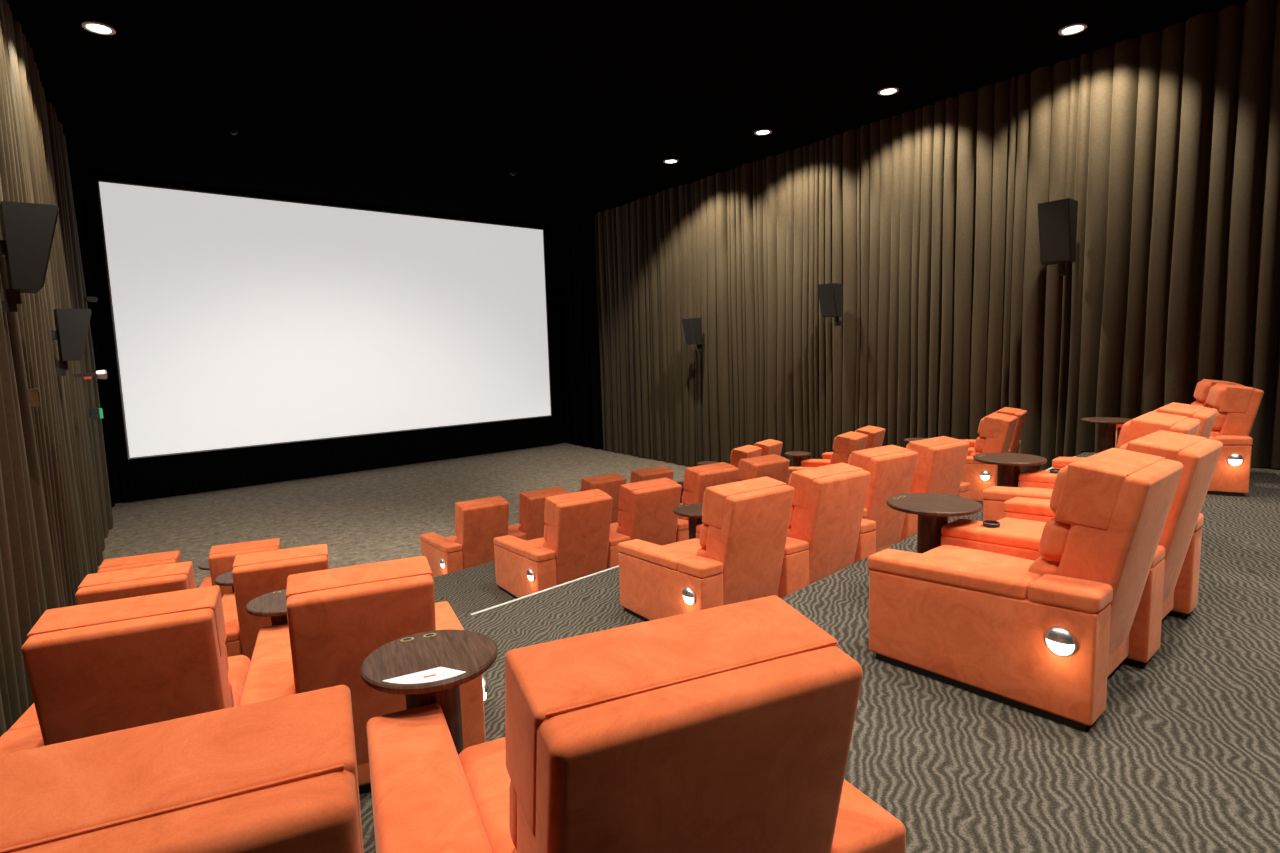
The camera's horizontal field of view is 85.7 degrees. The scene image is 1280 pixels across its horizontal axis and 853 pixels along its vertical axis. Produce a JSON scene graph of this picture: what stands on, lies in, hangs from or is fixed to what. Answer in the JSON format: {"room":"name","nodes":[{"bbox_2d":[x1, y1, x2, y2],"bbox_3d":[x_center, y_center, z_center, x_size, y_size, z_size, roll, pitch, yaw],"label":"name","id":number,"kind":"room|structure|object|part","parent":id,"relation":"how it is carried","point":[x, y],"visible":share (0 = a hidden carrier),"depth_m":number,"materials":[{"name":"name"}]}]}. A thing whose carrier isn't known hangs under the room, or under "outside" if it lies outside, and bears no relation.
{"room":"auditorium","nodes":[
{"label":"auditorium","id":0,"kind":"room"},
{"bbox_2d":[77,173,565,503],"bbox_3d":[-6.718,-2.156,17.604,11.771,6.960,0.280,-7,8,-41],"label":"wall screen","id":1,"kind":"object","parent":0,"point":[87,183],"depth_m":16.30,"materials":[{"name":"white fabric"}]},
{"bbox_3d":[-6.756,-2.600,17.429,10.507,5.588,0.126,-7,8,-41],"label":"cinema screen","id":2,"kind":"part","parent":1,"relation":"part of","materials":[{"name":"white fabric"}]},
{"bbox_2d":[6,0,1246,226],"bbox_3d":[-1.157,-4.829,9.150,12.069,0.120,21.164,-6,8,-36],"label":"ceiling","id":3,"kind":"structure","parent":0,"point":[430,106],"depth_m":9.57,"materials":[{"name":"black paint"}]},
{"bbox_2d":[0,0,112,736],"bbox_3d":[-4.617,-0.867,4.888,0.167,6.585,17.364,-6,8,-35],"label":"curtain","id":4,"kind":"object","parent":3,"relation":"hanging from","point":[56,518],"visible":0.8,"depth_m":6.63,"materials":[{"name":"brown fabric"}]},
{"bbox_2d":[0,201,59,311],"bbox_3d":[-4.731,-1.289,5.337,0.420,0.800,0.407,5,9,44],"label":"speaker","id":5,"kind":"object","parent":4,"relation":"attached to","point":[28,229],"visible":1,"depth_m":5.20},
{"bbox_2d":[51,309,91,375],"bbox_3d":[-6.273,-0.927,7.616,0.340,0.720,0.378,5,9,44],"label":"speaker","id":6,"kind":"object","parent":4,"relation":"attached to","point":[72,325],"visible":0.85,"depth_m":7.51},
{"bbox_2d":[87,297,96,301],"bbox_3d":[-9.274,-2.153,11.680,0.135,0.080,0.100,-7,8,-41],"label":"light","id":7,"kind":"object","parent":4,"relation":"attached to","point":[89,299],"visible":1,"depth_m":11.64,"materials":[{"name":"black plastic"}]},
{"bbox_2d":[67,149,114,506],"bbox_3d":[-10.220,-1.598,12.833,0.110,6.585,2.134,-6,8,-35],"label":"curtain","id":8,"kind":"object","parent":3,"relation":"hanging from","point":[73,170],"visible":0.25,"depth_m":13.30,"materials":[{"name":"black fabric"}]},
{"bbox_2d":[82,21,115,34],"bbox_3d":[-6.066,-4.461,7.734,0.300,0.014,0.300,-7,8,-41],"label":"recessed light","id":9,"kind":"object","parent":3,"relation":"in","point":[95,27],"visible":1,"depth_m":7.74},
{"bbox_2d":[229,130,237,134],"bbox_3d":[-6.676,-4.830,11.341,0.120,0.052,0.120,-7,8,-41],"label":"smoke detector","id":10,"kind":"object","parent":3,"relation":"attached to","point":[234,132],"visible":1,"depth_m":11.30,"materials":[{"name":"black plastic"}]},
{"bbox_2d":[557,215,603,449],"bbox_3d":[-1.751,-2.676,20.276,0.146,6.585,2.130,-6,8,-36],"label":"curtain","id":11,"kind":"object","parent":3,"relation":"hanging from","point":[576,239],"visible":0.98,"depth_m":20.24,"materials":[{"name":"black fabric"}]},
{"bbox_2d":[663,159,677,163],"bbox_3d":[0.622,-5.346,13.912,0.300,0.014,0.300,-7,8,-41],"label":"recessed light","id":12,"kind":"object","parent":3,"relation":"in","point":[668,161],"visible":1,"depth_m":13.92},
{"bbox_2d":[754,129,771,134],"bbox_3d":[2.173,-5.197,12.194,0.300,0.014,0.300,-7,8,-41],"label":"recessed light","id":13,"kind":"object","parent":3,"relation":"in","point":[763,131],"visible":1,"depth_m":12.19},
{"bbox_2d":[878,87,898,94],"bbox_3d":[3.733,-5.038,10.376,0.300,0.014,0.300,-7,8,-41],"label":"recessed light","id":14,"kind":"object","parent":3,"relation":"in","point":[891,90],"visible":1,"depth_m":10.37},
{"bbox_2d":[594,0,1279,472],"bbox_3d":[3.942,-1.957,12.418,0.189,6.585,17.331,-6,8,-36],"label":"curtain","id":15,"kind":"object","parent":3,"relation":"hanging from","point":[1166,143],"visible":0.92,"depth_m":10.56,"materials":[{"name":"brown fabric"}]},
{"bbox_2d":[682,318,701,350],"bbox_3d":[1.215,-2.071,15.633,0.410,0.740,0.360,-6,8,-33],"label":"speaker","id":16,"kind":"object","parent":15,"relation":"attached to","point":[692,327],"visible":1,"depth_m":15.51},
{"bbox_2d":[817,283,842,325],"bbox_3d":[3.474,-2.193,12.468,0.410,0.740,0.360,-6,8,-33],"label":"speaker","id":17,"kind":"object","parent":15,"relation":"attached to","point":[831,294],"visible":1,"depth_m":12.36},
{"bbox_2d":[1038,198,1077,275],"bbox_3d":[5.675,-2.539,9.342,0.418,0.960,0.400,-6,8,-33],"label":"speaker","id":18,"kind":"object","parent":15,"relation":"attached to","point":[1057,219],"visible":1,"depth_m":9.24},
{"bbox_2d":[1058,23,1086,35],"bbox_3d":[5.308,-4.869,8.465,0.300,0.014,0.300,-7,8,-41],"label":"recessed light","id":19,"kind":"object","parent":3,"relation":"in","point":[1072,29],"visible":1,"depth_m":8.46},
{"bbox_2d":[29,443,1279,852],"bbox_3d":[-0.982,1.295,9.838,11.769,1.510,20.854,-6,8,-36],"label":"floor","id":20,"kind":"structure","parent":0,"point":[1182,755],"depth_m":3.26,"materials":[{"name":"carpet"}]},
{"bbox_2d":[0,585,250,754],"bbox_3d":[-2.267,1.211,3.108,0.802,1.067,1.113,-5,7,-24],"label":"recliner chair","id":21,"kind":"object","parent":20,"relation":"on","point":[97,668],"visible":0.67,"depth_m":2.66,"materials":[{"name":"orange fabric"}]},
{"bbox_2d":[75,561,195,604],"bbox_3d":[-3.575,1.466,4.944,0.802,1.067,1.113,-5,7,-24],"label":"recliner chair","id":22,"kind":"object","parent":20,"relation":"on","point":[134,582],"visible":0.19,"depth_m":4.50,"materials":[{"name":"orange fabric"}]},
{"bbox_2d":[97,550,181,572],"bbox_3d":[-4.884,1.720,6.779,0.802,1.067,1.113,-5,7,-24],"label":"recliner chair","id":23,"kind":"object","parent":20,"relation":"on","point":[114,564],"visible":0.14,"depth_m":6.37,"materials":[{"name":"orange fabric"}]},
{"bbox_2d":[0,685,363,852],"bbox_3d":[-0.943,0.955,1.286,0.802,1.067,1.113,-5,7,-24],"label":"recliner chair","id":24,"kind":"object","parent":20,"relation":"on","point":[276,775],"visible":1,"depth_m":0.91,"materials":[{"name":"orange fabric"}]},
{"bbox_2d":[198,560,211,587],"bbox_3d":[-4.457,1.870,7.261,0.410,0.637,1.405,-5,7,-24],"label":"armrest with table","id":25,"kind":"object","parent":20,"relation":"on","point":[206,582],"visible":0.15,"depth_m":7.47,"materials":[{"name":"orange leather"}]},
{"bbox_2d":[214,571,242,656],"bbox_3d":[-3.149,1.616,5.426,0.410,0.637,1.405,-5,7,-24],"label":"armrest with table","id":26,"kind":"object","parent":20,"relation":"on","point":[233,640],"visible":0.3,"depth_m":5.08,"materials":[{"name":"orange leather"}]},
{"bbox_2d":[208,538,280,597],"bbox_3d":[-3.899,1.642,7.221,0.850,1.067,1.113,-5,7,-24],"label":"recliner chair","id":27,"kind":"object","parent":20,"relation":"on","point":[221,558],"visible":0.21,"depth_m":6.63,"materials":[{"name":"orange fabric"}]},
{"bbox_2d":[239,589,294,705],"bbox_3d":[-1.841,1.362,3.591,0.410,0.637,1.405,-5,7,-24],"label":"armrest with table","id":28,"kind":"object","parent":20,"relation":"on","point":[270,675],"visible":0.3,"depth_m":3.43,"materials":[{"name":"orange leather"}]},
{"bbox_2d":[232,544,328,660],"bbox_3d":[-2.591,1.388,5.386,0.850,1.067,1.113,-5,7,-24],"label":"recliner chair","id":29,"kind":"object","parent":20,"relation":"on","point":[254,575],"visible":0.3,"depth_m":4.81,"materials":[{"name":"orange fabric"}]},
{"bbox_2d":[118,417,558,502],"bbox_3d":[-6.581,0.638,17.741,10.900,0.848,0.064,-7,8,-41],"label":"skirt","id":30,"kind":"object","parent":20,"relation":"on","point":[147,479],"visible":1,"depth_m":16.69,"materials":[{"name":"black paint"}]},
{"bbox_2d":[286,556,489,794],"bbox_3d":[-1.282,1.134,3.551,0.850,1.067,1.113,-5,7,-24],"label":"recliner chair","id":31,"kind":"object","parent":20,"relation":"on","point":[337,617],"visible":0.59,"depth_m":3.02,"materials":[{"name":"orange fabric"}]},
{"bbox_2d":[482,676,489,699],"bbox_3d":[-0.773,1.303,3.430,0.047,0.128,0.120,-5,7,-24],"label":"light","id":32,"kind":"object","parent":31,"relation":"attached to","point":[486,687],"depth_m":3.39,"materials":[{"name":"metal"}]},
{"bbox_2d":[360,629,497,852],"bbox_3d":[-0.459,1.098,1.810,0.424,0.638,1.432,-5,7,-24],"label":"armrest with table","id":33,"kind":"object","parent":20,"relation":"on","point":[423,801],"visible":1,"depth_m":1.89,"materials":[{"name":"brown wood"}]},
{"bbox_2d":[420,496,508,576],"bbox_3d":[-2.258,1.420,8.782,0.850,1.067,1.113,-6,8,-35],"label":"recliner chair","id":34,"kind":"object","parent":20,"relation":"on","point":[478,522],"visible":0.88,"depth_m":8.41,"materials":[{"name":"orange fabric"}]},
{"bbox_2d":[439,558,444,568],"bbox_3d":[-2.386,1.649,8.299,0.047,0.128,0.120,-6,8,-35],"label":"light","id":35,"kind":"object","parent":34,"relation":"attached to","point":[442,561],"depth_m":8.27,"materials":[{"name":"metal"}]},
{"bbox_2d":[508,527,526,540],"bbox_3d":[-1.926,1.569,9.302,0.430,0.637,1.345,-6,8,-35],"label":"armrest with table","id":36,"kind":"object","parent":20,"relation":"on","point":[511,531],"visible":0.14,"depth_m":8.80,"materials":[{"name":"orange leather"}]},
{"bbox_2d":[508,486,568,539],"bbox_3d":[-1.373,1.325,9.407,0.802,1.067,1.113,-6,8,-35],"label":"recliner chair","id":37,"kind":"object","parent":20,"relation":"on","point":[531,503],"visible":0.41,"depth_m":8.84,"materials":[{"name":"orange fabric"}]},
{"bbox_2d":[470,565,618,614],"bbox_3d":[-0.322,1.337,6.354,2.807,0.026,0.028,-8,9,-44],"label":"trim","id":38,"kind":"structure","parent":20,"relation":"on","point":[483,610],"depth_m":5.84,"materials":[{"name":"white metal"}]},
{"bbox_2d":[493,489,612,598],"bbox_3d":[-0.907,1.165,6.944,0.850,1.067,1.113,-6,8,-35],"label":"recliner chair","id":39,"kind":"object","parent":20,"relation":"on","point":[574,544],"visible":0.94,"depth_m":6.60,"materials":[{"name":"orange fabric"}]},
{"bbox_2d":[526,568,534,581],"bbox_3d":[-1.035,1.393,6.460,0.047,0.128,0.120,-6,8,-35],"label":"light","id":40,"kind":"object","parent":39,"relation":"attached to","point":[530,572],"depth_m":6.44,"materials":[{"name":"metal"}]},
{"bbox_2d":[581,473,626,523],"bbox_3d":[-0.815,1.222,10.176,0.802,1.067,1.113,-6,8,-35],"label":"recliner chair","id":41,"kind":"object","parent":20,"relation":"on","point":[610,484],"visible":0.23,"depth_m":9.80,"materials":[{"name":"orange fabric"}]},
{"bbox_2d":[607,531,629,568],"bbox_3d":[-0.575,1.314,7.464,0.430,0.637,1.345,-6,8,-35],"label":"armrest with table","id":42,"kind":"object","parent":20,"relation":"on","point":[615,538],"visible":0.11,"depth_m":6.87,"materials":[{"name":"orange leather"}]},
{"bbox_2d":[610,477,688,545],"bbox_3d":[-0.022,1.069,7.569,0.802,1.067,1.113,-6,8,-35],"label":"recliner chair","id":43,"kind":"object","parent":20,"relation":"on","point":[645,513],"visible":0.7,"depth_m":7.07,"materials":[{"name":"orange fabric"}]},
{"bbox_2d":[630,466,673,482],"bbox_3d":[0.070,1.127,10.801,0.850,1.067,1.113,-6,8,-35],"label":"recliner chair","id":44,"kind":"object","parent":20,"relation":"on","point":[639,475],"visible":0.14,"depth_m":10.25,"materials":[{"name":"orange fabric"}]},
{"bbox_2d":[677,481,683,502],"bbox_3d":[0.849,1.118,8.844,0.430,0.637,1.345,-6,8,-35],"label":"armrest with table","id":45,"kind":"object","parent":20,"relation":"on","point":[679,482],"visible":0.08,"depth_m":9.13,"materials":[{"name":"brown wood"}]},
{"bbox_2d":[458,595,905,852],"bbox_3d":[0.041,0.877,1.729,0.850,1.067,1.113,-5,7,-24],"label":"recliner chair","id":46,"kind":"object","parent":20,"relation":"on","point":[728,728],"visible":0.95,"depth_m":1.18,"materials":[{"name":"orange fabric"}]},
{"bbox_2d":[618,476,793,621],"bbox_3d":[0.443,0.910,5.106,0.850,1.067,1.113,-6,8,-35],"label":"recliner chair","id":47,"kind":"object","parent":20,"relation":"on","point":[738,555],"visible":0.93,"depth_m":4.77,"materials":[{"name":"orange fabric"}]},
{"bbox_2d":[682,587,695,604],"bbox_3d":[0.316,1.138,4.623,0.047,0.128,0.120,-6,8,-35],"label":"light","id":48,"kind":"object","parent":47,"relation":"attached to","point":[688,593],"depth_m":4.60,"materials":[{"name":"metal"}]},
{"bbox_2d":[697,461,718,465],"bbox_3d":[1.695,1.038,13.105,1.345,0.637,0.430,3,8,36],"label":"armrest with table","id":49,"kind":"object","parent":20,"relation":"on","point":[702,462],"visible":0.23,"depth_m":13.37,"materials":[{"name":"brown wood"}]},
{"bbox_2d":[678,462,738,519],"bbox_3d":[0.536,0.967,8.338,0.802,1.067,1.113,-6,8,-35],"label":"recliner chair","id":50,"kind":"object","parent":20,"relation":"on","point":[697,479],"visible":0.32,"depth_m":7.90,"materials":[{"name":"orange fabric"}]},
{"bbox_2d":[673,503,808,598],"bbox_3d":[0.776,1.058,5.626,0.430,0.637,1.345,-6,8,-35],"label":"armrest with table","id":51,"kind":"object","parent":20,"relation":"on","point":[794,577],"visible":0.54,"depth_m":5.09,"materials":[{"name":"orange leather"}]},
{"bbox_2d":[730,445,761,467],"bbox_3d":[1.533,0.893,12.510,1.113,1.067,0.850,3,8,36],"label":"recliner chair","id":52,"kind":"object","parent":20,"relation":"on","point":[748,451],"visible":0.2,"depth_m":12.15,"materials":[{"name":"orange fabric"}]},
{"bbox_2d":[737,454,789,482],"bbox_3d":[1.421,0.872,8.963,0.850,1.067,1.113,-6,8,-35],"label":"recliner chair","id":53,"kind":"object","parent":20,"relation":"on","point":[773,466],"visible":0.26,"depth_m":8.42,"materials":[{"name":"orange fabric"}]},
{"bbox_2d":[754,439,782,455],"bbox_3d":[2.180,0.778,13.376,1.113,1.067,0.802,3,8,36],"label":"recliner chair","id":54,"kind":"object","parent":20,"relation":"on","point":[769,446],"visible":0.16,"depth_m":12.85,"materials":[{"name":"orange fabric"}]},
{"bbox_2d":[784,451,830,466],"bbox_3d":[3.013,0.780,11.305,1.345,0.637,0.430,3,8,36],"label":"armrest with table","id":55,"kind":"object","parent":20,"relation":"on","point":[797,456],"visible":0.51,"depth_m":11.37,"materials":[{"name":"orange leather"}]},
{"bbox_2d":[786,431,867,484],"bbox_3d":[2.851,0.635,10.709,1.113,1.067,0.850,3,8,36],"label":"recliner chair","id":56,"kind":"object","parent":20,"relation":"on","point":[844,444],"visible":0.37,"depth_m":10.36,"materials":[{"name":"orange fabric"}]},
{"bbox_2d":[787,463,875,584],"bbox_3d":[1.328,0.814,5.731,0.802,1.067,1.113,-6,8,-35],"label":"recliner chair","id":57,"kind":"object","parent":20,"relation":"on","point":[828,503],"visible":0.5,"depth_m":5.23,"materials":[{"name":"orange fabric"}]},
{"bbox_2d":[822,426,885,459],"bbox_3d":[3.498,0.519,11.576,1.113,1.067,0.802,3,8,36],"label":"recliner chair","id":58,"kind":"object","parent":20,"relation":"on","point":[875,434],"visible":0.24,"depth_m":11.08,"materials":[{"name":"orange fabric"}]},
{"bbox_2d":[848,445,917,552],"bbox_3d":[1.887,0.712,6.500,0.802,1.067,1.113,-6,8,-35],"label":"recliner chair","id":59,"kind":"object","parent":20,"relation":"on","point":[891,468],"visible":0.37,"depth_m":6.11,"materials":[{"name":"orange fabric"}]},
{"bbox_2d":[900,513,917,540],"bbox_3d":[2.200,0.863,7.006,0.430,0.637,1.345,-6,8,-35],"label":"armrest with table","id":60,"kind":"object","parent":20,"relation":"on","point":[910,524],"visible":0.02,"depth_m":6.42,"materials":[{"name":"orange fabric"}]},
{"bbox_2d":[906,436,969,517],"bbox_3d":[2.772,0.617,7.125,0.850,1.067,1.113,-6,8,-35],"label":"recliner chair","id":61,"kind":"object","parent":20,"relation":"on","point":[941,460],"visible":0.41,"depth_m":6.57,"materials":[{"name":"orange fabric"}]},
{"bbox_2d":[904,438,1010,455],"bbox_3d":[4.331,0.522,9.504,1.345,0.637,0.430,3,8,36],"label":"armrest with table","id":62,"kind":"object","parent":20,"relation":"on","point":[971,450],"visible":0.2,"depth_m":9.66,"materials":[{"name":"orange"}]},
{"bbox_2d":[961,412,1016,502],"bbox_3d":[4.169,0.377,8.909,1.113,1.067,0.850,3,8,36],"label":"recliner chair","id":63,"kind":"object","parent":20,"relation":"on","point":[995,430],"visible":0.53,"depth_m":8.51,"materials":[{"name":"orange fabric"}]},
{"bbox_2d":[980,471,990,480],"bbox_3d":[4.204,0.602,8.408,0.120,0.128,0.047,3,8,36],"label":"light","id":64,"kind":"object","parent":63,"relation":"attached to","point":[984,475],"depth_m":8.40,"materials":[{"name":"metal"}]},
{"bbox_2d":[960,407,1026,453],"bbox_3d":[4.815,0.261,9.775,1.113,1.067,0.802,3,8,36],"label":"recliner chair","id":65,"kind":"object","parent":20,"relation":"on","point":[1021,414],"visible":0.15,"depth_m":9.29,"materials":[{"name":"orange fabric"}]},
{"bbox_2d":[973,453,1059,488],"bbox_3d":[3.321,0.593,5.357,0.530,0.637,1.385,-8,9,-44],"label":"armrest with table","id":66,"kind":"object","parent":20,"relation":"on","point":[1009,474],"visible":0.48,"depth_m":5.51,"materials":[{"name":"brown wood"}]},
{"bbox_2d":[868,448,1182,730],"bbox_3d":[1.783,0.651,3.303,0.850,1.067,1.113,-7,8,-41],"label":"recliner chair","id":67,"kind":"object","parent":20,"relation":"on","point":[1045,636],"visible":1,"depth_m":2.97,"materials":[{"name":"orange fabric"}]},
{"bbox_2d":[1044,626,1076,656],"bbox_3d":[1.705,0.879,2.808,0.047,0.128,0.120,-7,8,-40],"label":"light","id":68,"kind":"object","parent":67,"relation":"attached to","point":[1059,641],"depth_m":2.80,"materials":[{"name":"metal"}]},
{"bbox_2d":[886,493,1165,665],"bbox_3d":[2.053,0.797,3.865,0.530,0.637,1.385,-7,8,-41],"label":"armrest with table","id":69,"kind":"object","parent":20,"relation":"on","point":[933,510],"visible":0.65,"depth_m":3.81,"materials":[{"name":"orange leather"}]},
{"bbox_2d":[982,412,1200,520],"bbox_3d":[3.102,0.446,4.796,0.802,1.067,1.113,-8,9,-44],"label":"recliner chair","id":70,"kind":"object","parent":20,"relation":"on","point":[994,497],"visible":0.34,"depth_m":4.58,"materials":[{"name":"orange fabric"}]},
{"bbox_2d":[1080,417,1131,452],"bbox_3d":[5.794,0.247,7.811,1.385,0.637,0.530,2,8,31],"label":"armrest with table","id":71,"kind":"object","parent":20,"relation":"on","point":[1106,428],"visible":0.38,"depth_m":7.95,"materials":[{"name":"brown wood"}]},
{"bbox_2d":[998,430,1222,620],"bbox_3d":[2.603,0.548,4.009,0.802,1.067,1.113,-7,8,-41],"label":"recliner chair","id":72,"kind":"object","parent":20,"relation":"on","point":[1181,536],"visible":0.24,"depth_m":3.60,"materials":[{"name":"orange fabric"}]},
{"bbox_2d":[1052,402,1217,468],"bbox_3d":[3.877,0.339,5.551,0.850,1.067,1.113,-8,9,-44],"label":"recliner chair","id":73,"kind":"object","parent":20,"relation":"on","point":[1207,416],"visible":0.21,"depth_m":5.03,"materials":[{"name":"orange fabric"}]},
{"bbox_2d":[1115,379,1243,447],"bbox_3d":[6.268,-0.017,8.113,1.113,1.067,0.802,2,8,31],"label":"recliner chair","id":74,"kind":"object","parent":20,"relation":"on","point":[1202,388],"visible":0.2,"depth_m":7.72,"materials":[{"name":"orange fabric"}]},
{"bbox_2d":[1206,383,1263,496],"bbox_3d":[5.700,0.102,7.194,1.113,1.067,0.850,2,8,31],"label":"recliner chair","id":75,"kind":"object","parent":20,"relation":"on","point":[1237,406],"visible":0.54,"depth_m":6.79,"materials":[{"name":"orange fabric"}]},
{"bbox_2d":[1227,453,1242,465],"bbox_3d":[5.781,0.326,6.698,0.120,0.128,0.047,2,8,31],"label":"light","id":76,"kind":"object","parent":75,"relation":"attached to","point":[1233,459],"depth_m":6.70,"materials":[{"name":"metal"}]},
{"bbox_2d":[561,325,1269,467],"bbox_3d":[3.424,-1.981,13.461,0.149,6.960,19.727,-6,8,-36],"label":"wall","id":77,"kind":"structure","parent":0,"point":[561,325],"depth_m":21.49,"materials":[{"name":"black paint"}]},
{"bbox_3d":[-5.410,-0.860,5.722,2.406,6.960,19.620,-7,8,-41],"label":"wall","id":78,"kind":"structure","parent":0,"visible":0},
{"bbox_2d":[28,389,39,406],"bbox_3d":[-4.883,-0.233,5.561,0.066,0.140,0.100,-7,8,-41],"label":"light switch","id":79,"kind":"object","parent":78,"relation":"attached to","point":[34,399],"visible":1,"depth_m":5.52,"materials":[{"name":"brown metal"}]},
{"bbox_2d":[73,369,106,378],"bbox_3d":[-6.605,-0.620,8.286,0.320,0.120,0.120,-7,8,-41],"label":"emergency light","id":80,"kind":"object","parent":78,"relation":"attached to","point":[99,374],"visible":1,"depth_m":8.29,"materials":[{"name":"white plastic"}]},
{"bbox_2d":[89,408,102,419],"bbox_3d":[-8.068,-0.194,10.241,0.140,0.160,0.260,-7,8,-41],"label":"exit sign","id":81,"kind":"object","parent":78,"relation":"attached to","point":[95,413],"visible":1,"depth_m":10.14,"materials":[{"name":"black plastic"}]}
]}

